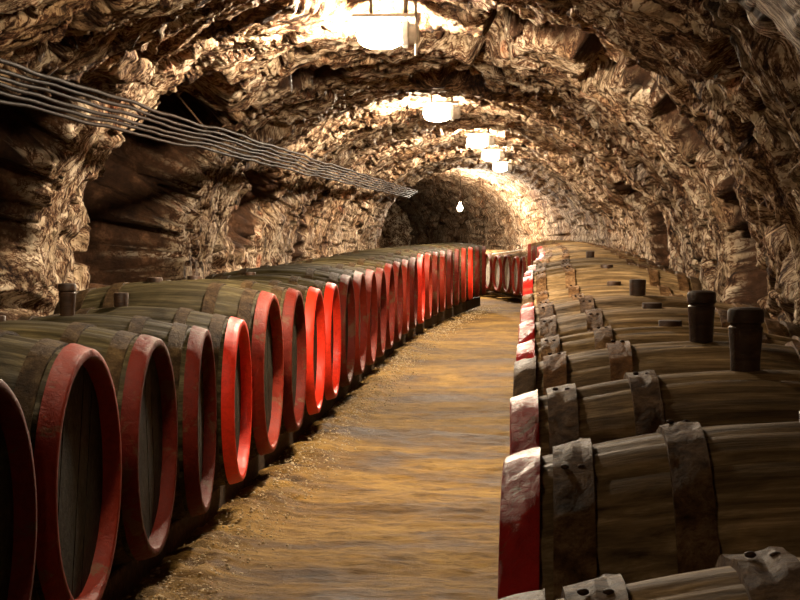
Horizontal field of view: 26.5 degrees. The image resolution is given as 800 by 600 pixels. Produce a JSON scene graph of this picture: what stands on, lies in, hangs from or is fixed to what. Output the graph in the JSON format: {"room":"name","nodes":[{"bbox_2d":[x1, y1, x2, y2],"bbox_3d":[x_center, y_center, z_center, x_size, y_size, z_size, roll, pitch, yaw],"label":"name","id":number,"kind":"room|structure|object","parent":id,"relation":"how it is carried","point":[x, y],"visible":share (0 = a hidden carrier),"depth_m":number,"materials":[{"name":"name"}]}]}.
{"room":"wine cellar","nodes":[
{"label":"wine cellar","id":0,"kind":"room"},
{"bbox_2d":[0,78,401,319],"bbox_3d":[-2.052,-1.483,25.843,4.156,3.835,56.388,0,2,0],"label":"wall","id":1,"kind":"structure","parent":0,"point":[86,206],"depth_m":13.80,"materials":[{"name":"brown stone"}]},
{"bbox_2d":[122,289,521,599],"bbox_3d":[0.257,0.367,25.906,8.496,0.208,57.061,0,2,-1],"label":"floor","id":2,"kind":"structure","parent":0,"point":[415,512],"depth_m":9.11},
{"bbox_2d":[101,480,243,599],"bbox_3d":[-1.124,1.104,6.810,0.110,0.143,5.300,0,2,4],"label":"support beam","id":3,"kind":"structure","parent":2,"relation":"on","point":[123,578],"depth_m":7.45,"materials":[{"name":"brown wood"}]},
{"bbox_2d":[0,315,177,564],"bbox_3d":[-1.482,0.554,6.563,1.112,0.992,0.971,0,2,3],"label":"wine barrel","id":4,"kind":"object","parent":3,"relation":"on","point":[140,367],"visible":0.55,"depth_m":6.44,"materials":[{"name":"brown wood"}]},
{"bbox_2d":[17,283,216,519],"bbox_3d":[-1.393,0.467,7.524,1.083,1.085,0.948,0,2,-1],"label":"wine barrel","id":5,"kind":"object","parent":3,"relation":"on","point":[190,349],"visible":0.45,"depth_m":7.36,"materials":[{"name":"brown wood"}]},
{"bbox_2d":[40,292,251,486],"bbox_3d":[-1.315,0.465,8.482,1.071,1.008,0.936,0,2,1],"label":"wine barrel","id":6,"kind":"object","parent":3,"relation":"on","point":[229,336],"visible":0.27,"depth_m":8.30,"materials":[{"name":"brown wood"}]},
{"bbox_2d":[244,384,350,487],"bbox_3d":[-0.704,0.865,12.299,0.110,0.143,5.680,0,2,4],"label":"support beam","id":7,"kind":"structure","parent":2,"relation":"on","point":[255,463],"depth_m":11.05,"materials":[{"name":"brown wood"}]},
{"bbox_2d":[163,275,306,433],"bbox_3d":[-1.197,0.361,10.548,1.152,1.027,1.007,0,2,3],"label":"wine barrel","id":8,"kind":"object","parent":7,"relation":"on","point":[291,304],"visible":0.24,"depth_m":10.42,"materials":[{"name":"brown wood"}]},
{"bbox_2d":[224,279,325,415],"bbox_3d":[-1.102,0.344,11.563,1.118,0.973,0.974,0,2,3],"label":"wine barrel","id":9,"kind":"object","parent":7,"relation":"on","point":[312,297],"visible":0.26,"depth_m":11.46,"materials":[{"name":"brown wood"}]},
{"bbox_2d":[205,267,355,386],"bbox_3d":[-0.967,0.240,13.557,1.152,1.012,1.004,0,2,4],"label":"wine barrel","id":10,"kind":"object","parent":7,"relation":"on","point":[344,282],"visible":0.24,"depth_m":13.40,"materials":[{"name":"brown wood"}]},
{"bbox_2d":[125,305,499,599],"bbox_3d":[0.283,0.620,18.776,0.831,0.055,25.018,0,3,6],"label":"gravel","id":11,"kind":"object","parent":2,"relation":"on","point":[160,596],"visible":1,"depth_m":9.91,"materials":[{"name":"brown gravel"}]},
{"bbox_2d":[351,349,388,388],"bbox_3d":[-0.332,0.656,17.079,0.122,0.143,3.880,0,2,4],"label":"support beam","id":12,"kind":"structure","parent":2,"relation":"on","point":[356,379],"depth_m":16.73,"materials":[{"name":"brown wood"}]},
{"bbox_2d":[284,258,394,349],"bbox_3d":[-0.655,0.065,17.622,1.152,1.009,1.005,0,2,4],"label":"wine barrel","id":13,"kind":"object","parent":12,"relation":"on","point":[388,268],"visible":0.2,"depth_m":17.49,"materials":[{"name":"brown wood"}]},
{"bbox_2d":[295,262,386,356],"bbox_3d":[-0.722,0.118,16.606,1.129,0.979,0.987,0,2,4],"label":"wine barrel","id":14,"kind":"object","parent":12,"relation":"on","point":[379,272],"visible":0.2,"depth_m":16.51,"materials":[{"name":"brown wood"}]},
{"bbox_2d":[389,334,405,354],"bbox_3d":[-0.078,0.511,20.075,0.113,0.173,2.042,0,3,5],"label":"support beam","id":15,"kind":"structure","parent":2,"relation":"on","point":[396,345],"depth_m":20.15,"materials":[{"name":"brown wood"}]},
{"bbox_2d":[336,254,409,333],"bbox_3d":[-0.462,-0.038,19.649,1.117,0.978,0.976,0,2,3],"label":"wine barrel","id":16,"kind":"object","parent":15,"relation":"on","point":[404,263],"visible":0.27,"depth_m":19.48,"materials":[{"name":"brown wood"}]},
{"bbox_2d":[330,252,417,328],"bbox_3d":[-0.370,-0.088,20.665,1.129,0.986,0.985,0,2,4],"label":"wine barrel","id":17,"kind":"object","parent":15,"relation":"on","point":[412,261],"visible":0.17,"depth_m":20.49,"materials":[{"name":"brown wood"}]},
{"bbox_2d":[406,323,421,341],"bbox_3d":[0.133,0.422,22.123,0.113,0.173,2.044,0,3,6],"label":"support beam","id":18,"kind":"structure","parent":2,"relation":"on","point":[413,332],"depth_m":22.08,"materials":[{"name":"brown wood"}]},
{"bbox_2d":[422,315,436,331],"bbox_3d":[0.372,0.333,24.169,0.113,0.173,2.047,0,3,7],"label":"support beam","id":19,"kind":"structure","parent":2,"relation":"on","point":[430,322],"depth_m":24.11,"materials":[{"name":"brown wood"}]},
{"bbox_2d":[375,247,438,315],"bbox_3d":[-0.046,-0.231,23.703,1.152,1.006,1.004,0,2,4],"label":"wine barrel","id":20,"kind":"object","parent":19,"relation":"on","point":[435,258],"visible":0.2,"depth_m":23.42,"materials":[{"name":"brown wood"}]},
{"bbox_2d":[437,308,451,321],"bbox_3d":[0.639,0.244,26.213,0.113,0.173,2.049,0,3,8],"label":"support beam","id":21,"kind":"structure","parent":2,"relation":"on","point":[441,316],"depth_m":26.16,"materials":[{"name":"brown wood"}]},
{"bbox_2d":[452,301,465,316],"bbox_3d":[0.934,0.155,28.255,0.113,0.173,2.052,0,3,9],"label":"support beam","id":22,"kind":"structure","parent":2,"relation":"on","point":[460,308],"depth_m":28.21,"materials":[{"name":"brown wood"}]},
{"bbox_2d":[423,244,465,302],"bbox_3d":[0.498,-0.406,27.752,1.152,1.007,1.002,0,2,3],"label":"wine barrel","id":23,"kind":"object","parent":22,"relation":"on","point":[462,251],"visible":0.25,"depth_m":27.41,"materials":[{"name":"brown wood"}]},
{"bbox_2d":[421,244,472,299],"bbox_3d":[0.651,-0.451,28.762,1.152,1.001,1.009,0,2,4],"label":"wine barrel","id":24,"kind":"object","parent":22,"relation":"on","point":[469,251],"visible":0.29,"depth_m":28.39,"materials":[{"name":"brown wood"}]},
{"bbox_2d":[466,297,479,310],"bbox_3d":[1.257,0.066,30.294,0.113,0.173,2.056,0,3,9],"label":"support beam","id":25,"kind":"structure","parent":2,"relation":"on","point":[474,302],"depth_m":30.14,"materials":[{"name":"brown wood"}]},
{"bbox_2d":[486,290,521,298],"bbox_3d":[1.821,-0.207,38.114,0.243,0.038,10.900,0,3,-9],"label":"support beam","id":26,"kind":"structure","parent":2,"relation":"on","point":[487,291],"depth_m":35.78,"materials":[{"name":"brown wood"}]},
{"bbox_2d":[486,250,511,253],"bbox_3d":[2.214,-0.664,37.799,1.025,0.898,0.899,0,3,-10],"label":"wine barrel","id":27,"kind":"object","parent":26,"relation":"on","point":[488,251],"visible":0.08,"depth_m":37.70,"materials":[{"name":"brown wood"}]},
{"bbox_2d":[492,253,514,293],"bbox_3d":[2.514,-0.567,35.911,0.994,0.866,0.870,0,3,-9],"label":"wine barrel","id":28,"kind":"object","parent":26,"relation":"on","point":[498,259],"visible":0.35,"depth_m":35.83,"materials":[{"name":"brown wood"}]},
{"bbox_2d":[492,249,522,254],"bbox_3d":[2.209,-0.981,34.728,0.078,0.168,3.268,0,3,-7],"label":"handrail","id":29,"kind":"object","parent":28,"relation":"on","point":[520,249],"visible":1,"depth_m":34.81,"materials":[{"name":"paint"}]},
{"bbox_2d":[486,251,521,290],"bbox_3d":[2.373,-0.623,36.854,1.025,0.895,0.899,0,3,-10],"label":"wine barrel","id":30,"kind":"object","parent":26,"relation":"on","point":[489,257],"visible":0.24,"depth_m":36.68,"materials":[{"name":"brown wood"}]},
{"bbox_3d":[3.319,0.001,31.458,0.291,0.203,2.180,0,2,4],"label":"support beam","id":31,"kind":"structure","parent":2,"relation":"on","visible":0},
{"bbox_2d":[532,245,535,264],"bbox_3d":[2.955,-0.555,30.829,1.118,0.977,0.975,0,3,5],"label":"wine barrel","id":32,"kind":"object","parent":31,"relation":"on","point":[533,247],"visible":0.06,"depth_m":30.56,"materials":[{"name":"brown wood"}]},
{"bbox_3d":[2.386,-0.204,38.056,2.553,0.038,10.600,0,2,4],"label":"support beam","id":33,"kind":"structure","parent":2,"relation":"on","visible":0},
{"bbox_2d":[502,252,527,293],"bbox_3d":[2.677,-0.540,34.966,1.025,0.896,0.896,0,3,-8],"label":"wine barrel","id":34,"kind":"object","parent":33,"relation":"on","point":[507,261],"visible":0.3,"depth_m":34.87,"materials":[{"name":"brown wood"}]},
{"bbox_2d":[511,254,527,295],"bbox_3d":[2.790,-0.492,34.028,1.010,0.881,0.882,0,3,-6],"label":"wine barrel","id":35,"kind":"object","parent":33,"relation":"on","point":[516,260],"visible":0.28,"depth_m":34.05,"materials":[{"name":"brown wood"}]},
{"bbox_2d":[519,255,527,295],"bbox_3d":[2.869,-0.458,33.089,1.025,0.897,0.896,0,2,-2],"label":"wine barrel","id":36,"kind":"object","parent":33,"relation":"on","point":[523,260],"visible":0.16,"depth_m":33.28,"materials":[{"name":"brown wood"}]},
{"bbox_3d":[-1.422,0.862,12.353,0.110,0.143,5.680,0,2,4],"label":"support beam","id":37,"kind":"structure","parent":2,"relation":"on","visible":0},
{"bbox_2d":[53,277,283,456],"bbox_3d":[-1.288,0.397,9.512,1.175,1.050,1.022,0,2,3],"label":"wine barrel","id":38,"kind":"object","parent":37,"relation":"on","point":[260,311],"visible":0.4,"depth_m":9.27,"materials":[{"name":"brown wood"}]},
{"bbox_2d":[216,272,340,399],"bbox_3d":[-1.026,0.290,12.552,1.118,0.996,0.978,0,2,3],"label":"wine barrel","id":39,"kind":"object","parent":37,"relation":"on","point":[330,292],"visible":0.26,"depth_m":12.42,"materials":[{"name":"brown wood"}]},
{"bbox_2d":[232,264,366,375],"bbox_3d":[-0.889,0.198,14.571,1.152,1.005,1.008,0,2,4],"label":"wine barrel","id":40,"kind":"object","parent":37,"relation":"on","point":[358,278],"visible":0.2,"depth_m":14.47,"materials":[{"name":"brown wood"}]},
{"bbox_3d":[-0.583,0.420,22.178,0.177,0.173,2.040,0,2,4],"label":"support beam","id":41,"kind":"structure","parent":2,"relation":"on","visible":0},
{"bbox_2d":[333,249,424,323],"bbox_3d":[-0.276,-0.143,21.679,1.152,1.006,1.012,0,2,4],"label":"wine barrel","id":42,"kind":"object","parent":41,"relation":"on","point":[420,258],"visible":0.2,"depth_m":21.50,"materials":[{"name":"brown wood"}]},
{"bbox_2d":[365,248,431,319],"bbox_3d":[-0.164,-0.186,22.693,1.152,1.008,1.010,0,2,4],"label":"wine barrel","id":43,"kind":"object","parent":41,"relation":"on","point":[427,256],"visible":0.22,"depth_m":22.48,"materials":[{"name":"brown wood"}]},
{"bbox_3d":[-0.344,0.331,24.224,0.205,0.173,2.040,0,2,4],"label":"support beam","id":44,"kind":"structure","parent":2,"relation":"on","visible":0},
{"bbox_2d":[385,247,445,311],"bbox_3d":[0.080,-0.275,24.718,1.152,1.002,1.006,0,2,3],"label":"wine barrel","id":45,"kind":"object","parent":44,"relation":"on","point":[442,257],"visible":0.22,"depth_m":24.42,"materials":[{"name":"brown wood"}]},
{"bbox_3d":[-0.077,0.242,26.267,0.232,0.173,2.040,0,2,4],"label":"support beam","id":46,"kind":"structure","parent":2,"relation":"on","visible":0},
{"bbox_2d":[395,246,452,308],"bbox_3d":[0.212,-0.321,25.729,1.152,1.006,1.009,0,2,4],"label":"wine barrel","id":47,"kind":"object","parent":46,"relation":"on","point":[449,255],"visible":0.16,"depth_m":25.45,"materials":[{"name":"brown wood"}]},
{"bbox_2d":[406,245,459,305],"bbox_3d":[0.351,-0.362,26.741,1.152,1.010,1.003,0,2,3],"label":"wine barrel","id":48,"kind":"object","parent":46,"relation":"on","point":[456,265],"visible":0.22,"depth_m":26.41,"materials":[{"name":"brown wood"}]},
{"bbox_3d":[0.427,1.257,3.410,0.110,0.133,4.250,0,2,4],"label":"support beam","id":49,"kind":"structure","parent":2,"relation":"on","visible":0},
{"bbox_2d":[497,411,799,599],"bbox_3d":[0.754,0.702,2.943,1.152,1.028,1.006,0,3,5],"label":"wine barrel","id":50,"kind":"object","parent":49,"relation":"on","point":[674,499],"visible":0.96,"depth_m":2.70,"materials":[{"name":"brown wood"}]},
{"bbox_2d":[498,546,799,599],"bbox_3d":[0.660,0.768,1.849,1.132,0.992,0.988,0,2,4],"label":"wine barrel","id":51,"kind":"object","parent":49,"relation":"on","point":[769,573],"visible":1,"depth_m":1.83,"materials":[{"name":"brown wood"}]},
{"bbox_3d":[0.785,1.052,8.102,0.110,0.133,5.130,0,2,4],"label":"support beam","id":52,"kind":"structure","parent":2,"relation":"on","visible":0},
{"bbox_2d":[521,293,683,308],"bbox_3d":[1.214,0.456,9.113,1.129,0.985,0.987,0,3,5],"label":"wine barrel","id":53,"kind":"object","parent":52,"relation":"on","point":[576,296],"visible":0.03,"depth_m":9.05,"materials":[{"name":"brown wood"}]},
{"bbox_2d":[520,279,770,323],"bbox_3d":[1.153,0.446,8.092,1.164,1.094,1.014,0,2,4],"label":"wine barrel","id":54,"kind":"object","parent":52,"relation":"on","point":[637,287],"visible":0.16,"depth_m":7.95,"materials":[{"name":"brown wood"}]},
{"bbox_2d":[516,320,799,362],"bbox_3d":[0.982,0.577,6.044,1.135,1.014,0.992,0,3,5],"label":"wine barrel","id":55,"kind":"object","parent":52,"relation":"on","point":[667,330],"visible":0.12,"depth_m":5.92,"materials":[{"name":"brown wood"}]},
{"bbox_2d":[518,302,799,343],"bbox_3d":[1.069,0.521,7.058,1.152,1.024,1.004,0,2,4],"label":"wine barrel","id":56,"kind":"object","parent":52,"relation":"on","point":[650,313],"visible":0.15,"depth_m":6.89,"materials":[{"name":"brown wood"}]},
{"bbox_3d":[1.072,0.857,11.791,0.118,0.203,2.180,0,2,4],"label":"support beam","id":57,"kind":"structure","parent":2,"relation":"on","visible":0},
{"bbox_2d":[524,264,686,277],"bbox_3d":[1.463,0.242,12.185,1.152,1.005,1.005,0,2,4],"label":"wine barrel","id":58,"kind":"object","parent":57,"relation":"on","point":[569,266],"visible":0.07,"depth_m":12.07,"materials":[{"name":"brown wood"}]},
{"bbox_2d":[523,264,701,294],"bbox_3d":[1.379,0.278,11.150,1.146,1.023,1.001,0,3,4],"label":"wine barrel","id":59,"kind":"object","parent":57,"relation":"on","point":[600,275],"visible":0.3,"depth_m":10.94,"materials":[{"name":"brown wood"}]},
{"bbox_3d":[1.262,0.761,13.981,0.147,0.203,2.180,0,2,4],"label":"support beam","id":60,"kind":"structure","parent":2,"relation":"on","visible":0},
{"bbox_2d":[526,263,661,272],"bbox_3d":[1.544,0.204,13.223,1.135,0.989,0.992,0,3,4],"label":"wine barrel","id":61,"kind":"object","parent":60,"relation":"on","point":[562,263],"visible":0.04,"depth_m":13.16,"materials":[{"name":"brown wood"}]},
{"bbox_2d":[528,258,666,270],"bbox_3d":[1.649,0.150,14.254,1.152,1.010,1.009,0,2,4],"label":"wine barrel","id":62,"kind":"object","parent":60,"relation":"on","point":[580,260],"visible":0.08,"depth_m":14.12,"materials":[{"name":"brown wood"}]},
{"bbox_3d":[1.475,0.666,16.169,0.161,0.203,2.180,0,2,4],"label":"support beam","id":63,"kind":"structure","parent":2,"relation":"on","visible":0},
{"bbox_2d":[536,251,594,265],"bbox_3d":[1.733,0.084,15.291,1.118,1.048,0.978,0,3,5],"label":"wine barrel","id":64,"kind":"object","parent":63,"relation":"on","point":[589,254],"visible":0.02,"depth_m":15.24,"materials":[{"name":"brown wood"}]},
{"bbox_2d":[533,254,653,264],"bbox_3d":[1.854,0.060,16.325,1.152,1.006,1.008,0,3,5],"label":"wine barrel","id":65,"kind":"object","parent":63,"relation":"on","point":[547,260],"visible":0.12,"depth_m":16.20,"materials":[{"name":"brown wood"}]},
{"bbox_3d":[1.692,0.571,18.357,0.157,0.203,2.180,0,2,4],"label":"support beam","id":66,"kind":"structure","parent":2,"relation":"on","visible":0},
{"bbox_2d":[535,252,648,260],"bbox_3d":[1.958,0.017,17.358,1.152,1.007,1.009,0,2,4],"label":"wine barrel","id":67,"kind":"object","parent":66,"relation":"on","point":[564,253],"visible":0.03,"depth_m":17.28,"materials":[{"name":"brown wood"}]},
{"bbox_3d":[1.895,0.476,20.545,0.134,0.203,2.180,0,2,4],"label":"support beam","id":68,"kind":"structure","parent":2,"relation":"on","visible":0},
{"bbox_2d":[540,247,631,254],"bbox_3d":[2.343,-0.165,21.496,1.152,1.004,1.008,0,2,4],"label":"wine barrel","id":69,"kind":"object","parent":68,"relation":"on","point":[562,248],"visible":0.06,"depth_m":21.38,"materials":[{"name":"brown wood"}]},
{"bbox_3d":[2.075,0.380,22.736,0.110,0.203,2.180,0,2,4],"label":"support beam","id":70,"kind":"structure","parent":2,"relation":"on","visible":0},
{"bbox_2d":[539,246,625,254],"bbox_3d":[2.423,-0.211,22.533,1.152,1.007,1.004,0,2,4],"label":"wine barrel","id":71,"kind":"object","parent":70,"relation":"on","point":[561,246],"visible":0.05,"depth_m":22.46,"materials":[{"name":"brown wood"}]},
{"bbox_3d":[2.410,0.189,27.119,0.110,0.203,2.180,0,2,4],"label":"support beam","id":72,"kind":"structure","parent":2,"relation":"on","visible":0},
{"bbox_2d":[537,242,606,257],"bbox_3d":[2.818,-0.434,27.713,1.152,1.010,1.006,0,3,5],"label":"wine barrel","id":73,"kind":"object","parent":72,"relation":"on","point":[568,242],"visible":0.07,"depth_m":27.66,"materials":[{"name":"brown wood"}]},
{"bbox_3d":[1.145,1.259,3.355,0.110,0.133,4.250,0,2,4],"label":"support beam","id":74,"kind":"structure","parent":2,"relation":"on","visible":0},
{"bbox_2d":[510,307,799,456],"bbox_3d":[0.835,0.593,4.006,1.152,1.154,1.006,0,2,4],"label":"wine barrel","id":75,"kind":"object","parent":74,"relation":"on","point":[637,404],"visible":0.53,"depth_m":3.83,"materials":[{"name":"brown wood"}]},
{"bbox_2d":[513,290,799,396],"bbox_3d":[0.914,0.549,5.034,1.152,1.155,1.009,0,3,5],"label":"wine barrel","id":76,"kind":"object","parent":74,"relation":"on","point":[700,353],"visible":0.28,"depth_m":4.89,"materials":[{"name":"brown wood"}]},
{"bbox_3d":[1.503,1.055,8.047,0.110,0.133,5.130,0,2,4],"label":"support beam","id":77,"kind":"structure","parent":2,"relation":"on","visible":0},
{"bbox_2d":[522,281,716,305],"bbox_3d":[1.297,0.396,10.127,1.140,1.018,0.998,0,3,5],"label":"wine barrel","id":78,"kind":"object","parent":77,"relation":"on","point":[611,287],"visible":0.14,"depth_m":9.99,"materials":[{"name":"brown wood"}]},
{"bbox_3d":[2.613,0.478,20.491,0.134,0.203,2.180,0,2,4],"label":"support beam","id":79,"kind":"structure","parent":2,"relation":"on","visible":0},
{"bbox_2d":[539,250,639,257],"bbox_3d":[2.161,-0.074,19.427,1.152,1.006,1.006,0,2,4],"label":"wine barrel","id":80,"kind":"object","parent":79,"relation":"on","point":[565,251],"visible":0.05,"depth_m":19.31,"materials":[{"name":"brown wood"}]},
{"bbox_3d":[2.961,0.287,24.873,0.110,0.203,2.180,0,2,4],"label":"support beam","id":81,"kind":"structure","parent":2,"relation":"on","visible":0},
{"bbox_2d":[538,244,614,257],"bbox_3d":[2.581,-0.301,24.605,1.152,1.009,1.007,0,2,4],"label":"wine barrel","id":82,"kind":"object","parent":81,"relation":"on","point":[558,246],"visible":0.07,"depth_m":24.50,"materials":[{"name":"brown wood"}]},
{"bbox_3d":[3.128,0.192,27.064,0.110,0.203,2.180,0,2,4],"label":"support beam","id":83,"kind":"structure","parent":2,"relation":"on","visible":0},
{"bbox_2d":[538,243,607,249],"bbox_3d":[2.740,-0.390,26.678,1.152,1.009,1.006,0,2,4],"label":"wine barrel","id":84,"kind":"object","parent":83,"relation":"on","point":[556,244],"visible":0.09,"depth_m":26.58,"materials":[{"name":"brown wood"}]},
{"bbox_3d":[0.540,0.064,30.348,0.287,0.173,2.040,0,2,4],"label":"support beam","id":85,"kind":"structure","parent":2,"relation":"on","visible":0},
{"bbox_2d":[431,243,479,297],"bbox_3d":[0.810,-0.497,29.773,1.152,1.005,1.008,0,2,4],"label":"wine barrel","id":86,"kind":"object","parent":85,"relation":"on","point":[476,254],"visible":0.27,"depth_m":29.40,"materials":[{"name":"brown wood"}]},
{"bbox_2d":[457,243,485,294],"bbox_3d":[0.977,-0.537,30.778,1.152,1.006,1.008,0,2,4],"label":"wine barrel","id":87,"kind":"object","parent":85,"relation":"on","point":[482,249],"visible":0.25,"depth_m":30.39,"materials":[{"name":"brown wood"}]},
{"bbox_3d":[2.601,-0.002,31.513,0.291,0.203,2.180,0,2,4],"label":"support beam","id":88,"kind":"structure","parent":2,"relation":"on","visible":0},
{"bbox_2d":[527,240,571,270],"bbox_3d":[2.967,-0.618,31.871,1.152,1.009,1.003,0,2,4],"label":"wine barrel","id":89,"kind":"object","parent":88,"relation":"on","point":[529,258],"visible":0.13,"depth_m":31.66,"materials":[{"name":"brown wood"}]},
{"bbox_3d":[3.270,0.096,29.258,0.162,0.203,2.180,0,2,4],"label":"support beam","id":90,"kind":"structure","parent":2,"relation":"on","visible":0},
{"bbox_2d":[536,241,598,258],"bbox_3d":[2.954,-0.528,29.787,1.152,1.006,1.009,0,2,4],"label":"wine barrel","id":91,"kind":"object","parent":90,"relation":"on","point":[552,242],"visible":0.12,"depth_m":29.68,"materials":[{"name":"brown wood"}]},
{"bbox_2d":[0,0,790,204],"bbox_3d":[-1.029,-2.547,25.633,8.911,1.648,56.133,0,2,4],"label":"ceiling","id":92,"kind":"structure","parent":0,"point":[559,86],"depth_m":11.22,"materials":[{"name":"beige stone"}]},
{"bbox_2d":[10,57,57,106],"bbox_3d":[-1.713,-1.079,7.513,0.408,0.451,0.016,0,2,4],"label":"bracket","id":93,"kind":"object","parent":92,"relation":"attached to","point":[11,59],"visible":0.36,"depth_m":7.50,"materials":[{"name":"metal"}]},
{"bbox_2d":[124,96,160,129],"bbox_3d":[-1.553,-1.170,9.604,0.408,0.451,0.016,0,2,4],"label":"bracket","id":94,"kind":"object","parent":92,"relation":"attached to","point":[159,102],"visible":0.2,"depth_m":9.60,"materials":[{"name":"metal"}]},
{"bbox_2d":[0,99,409,200],"bbox_3d":[-0.706,-1.525,22.907,1.277,0.042,34.444,0,2,2],"label":"cable","id":95,"kind":"object","parent":94,"relation":"attached to","point":[3,102],"visible":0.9,"depth_m":9.99,"materials":[{"name":"grey metal"}]},
{"bbox_2d":[0,91,410,199],"bbox_3d":[-0.679,-1.552,22.904,1.271,0.040,34.444,0,2,2],"label":"cable","id":96,"kind":"object","parent":94,"relation":"attached to","point":[2,93],"visible":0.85,"depth_m":9.89,"materials":[{"name":"grey metal"}]},
{"bbox_2d":[0,82,412,198],"bbox_3d":[-0.651,-1.573,22.901,1.271,0.043,34.443,0,2,2],"label":"cable","id":97,"kind":"object","parent":94,"relation":"attached to","point":[3,85],"visible":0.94,"depth_m":9.74,"materials":[{"name":"grey metal"}]},
{"bbox_2d":[0,75,414,197],"bbox_3d":[-0.617,-1.601,22.897,1.282,0.042,34.444,0,2,2],"label":"cable","id":98,"kind":"object","parent":94,"relation":"attached to","point":[2,78],"visible":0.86,"depth_m":9.60,"materials":[{"name":"grey metal"}]},
{"bbox_2d":[0,68,415,196],"bbox_3d":[-0.592,-1.622,22.894,1.275,0.038,34.444,0,2,2],"label":"cable","id":99,"kind":"object","parent":94,"relation":"attached to","point":[2,71],"visible":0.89,"depth_m":9.48,"materials":[{"name":"grey metal"}]},
{"bbox_2d":[0,58,416,194],"bbox_3d":[-0.564,-1.646,22.891,1.271,0.037,34.443,0,2,2],"label":"cable","id":100,"kind":"object","parent":94,"relation":"attached to","point":[2,61],"visible":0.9,"depth_m":9.32,"materials":[{"name":"grey metal"}]},
{"bbox_2d":[175,92,226,149],"bbox_3d":[-1.393,-1.261,11.697,0.408,0.451,0.016,0,2,4],"label":"bracket","id":101,"kind":"object","parent":92,"relation":"attached to","point":[177,95],"visible":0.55,"depth_m":11.69,"materials":[{"name":"metal"}]},
{"bbox_2d":[244,131,272,154],"bbox_3d":[-1.233,-1.352,13.788,0.408,0.451,0.016,0,2,4],"label":"bracket","id":102,"kind":"object","parent":92,"relation":"attached to","point":[245,132],"visible":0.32,"depth_m":13.78,"materials":[{"name":"metal"}]},
{"bbox_2d":[352,0,419,48],"bbox_3d":[-0.077,-1.639,9.772,0.380,0.395,0.200,0,2,4],"label":"ceiling lamp","id":103,"kind":"object","parent":92,"relation":"attached to","point":[380,30],"visible":0.96,"depth_m":9.72,"materials":[{"name":"glass"},{"name":"metal"}]},
{"bbox_2d":[414,0,417,54],"bbox_3d":[0.091,-1.636,9.710,0.019,0.475,0.016,0,2,4],"label":"conduit","id":104,"kind":"object","parent":92,"relation":"hanging from","point":[415,1],"visible":1,"depth_m":9.71,"materials":[{"name":"metal"}]},
{"bbox_2d":[421,95,459,121],"bbox_3d":[0.397,-1.934,16.550,0.380,0.395,0.200,0,2,4],"label":"ceiling lamp","id":105,"kind":"object","parent":92,"relation":"attached to","point":[437,111],"visible":0.96,"depth_m":16.49,"materials":[{"name":"white glass"}]},
{"bbox_2d":[457,170,462,210],"bbox_3d":[1.321,-2.593,37.431,0.116,1.275,0.116,0,2,4],"label":"hanging bulb","id":106,"kind":"object","parent":92,"relation":"hanging from","point":[459,207],"visible":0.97,"depth_m":37.42,"materials":[{"name":"white glass"}]},
{"bbox_2d":[465,129,494,147],"bbox_3d":[1.043,-2.176,22.111,0.380,0.395,0.200,0,2,4],"label":"ceiling lamp","id":107,"kind":"object","parent":92,"relation":"attached to","point":[477,140],"visible":0.96,"depth_m":22.06,"materials":[{"name":"white glass"}]},
{"bbox_2d":[480,146,504,160],"bbox_3d":[1.453,-2.375,26.689,0.380,0.395,0.200,0,2,4],"label":"ceiling lamp","id":108,"kind":"object","parent":92,"relation":"attached to","point":[489,154],"visible":0.94,"depth_m":26.63,"materials":[{"name":"white glass"}]},
{"bbox_2d":[492,158,511,171],"bbox_3d":[1.909,-2.600,31.864,0.380,0.395,0.200,0,2,4],"label":"ceiling lamp","id":109,"kind":"object","parent":92,"relation":"attached to","point":[499,166],"visible":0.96,"depth_m":31.81,"materials":[{"name":"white glass"}]},
{"bbox_2d":[379,201,414,247],"bbox_3d":[-1.724,-2.555,53.518,7.201,3.450,0.345,0,2,4],"label":"wall","id":110,"kind":"structure","parent":0,"point":[396,229],"depth_m":53.44,"materials":[{"name":"brown stone"}]},
{"bbox_2d":[396,0,799,325],"bbox_3d":[2.179,-1.034,25.579,3.975,2.961,56.358,0,2,-1],"label":"wall","id":111,"kind":"structure","parent":0,"point":[708,191],"depth_m":10.99,"materials":[{"name":"beige stone"}]},
{"bbox_3d":[-1.842,1.101,6.864,0.110,0.143,5.300,0,2,4],"label":"support beam","id":112,"kind":"structure","parent":0,"visible":0},
{"bbox_2d":[0,379,36,599],"bbox_3d":[-1.657,0.631,4.538,1.152,1.009,1.006,0,2,4],"label":"wine barrel","id":113,"kind":"object","parent":112,"relation":"on","point":[18,492],"visible":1,"depth_m":4.85,"materials":[{"name":"brown wood"}]},
{"bbox_2d":[0,330,121,599],"bbox_3d":[-1.578,0.588,5.569,1.152,1.004,1.004,0,2,4],"label":"wine barrel","id":114,"kind":"object","parent":112,"relation":"on","point":[65,393],"visible":0.84,"depth_m":5.48,"materials":[{"name":"brown wood"}]},
{"bbox_3d":[-1.050,0.654,17.134,0.122,0.143,3.880,0,2,4],"label":"support beam","id":115,"kind":"structure","parent":0,"visible":0},
{"bbox_2d":[280,263,377,365],"bbox_3d":[-0.806,0.157,15.589,1.140,0.992,0.999,0,2,4],"label":"wine barrel","id":116,"kind":"object","parent":115,"relation":"on","point":[370,277],"visible":0.2,"depth_m":15.50,"materials":[{"name":"brown wood"}]},
{"bbox_2d":[298,256,402,342],"bbox_3d":[-0.571,0.019,18.637,1.152,1.006,1.006,0,2,4],"label":"wine barrel","id":117,"kind":"object","parent":115,"relation":"on","point":[397,267],"visible":0.2,"depth_m":18.53,"materials":[{"name":"brown wood"}]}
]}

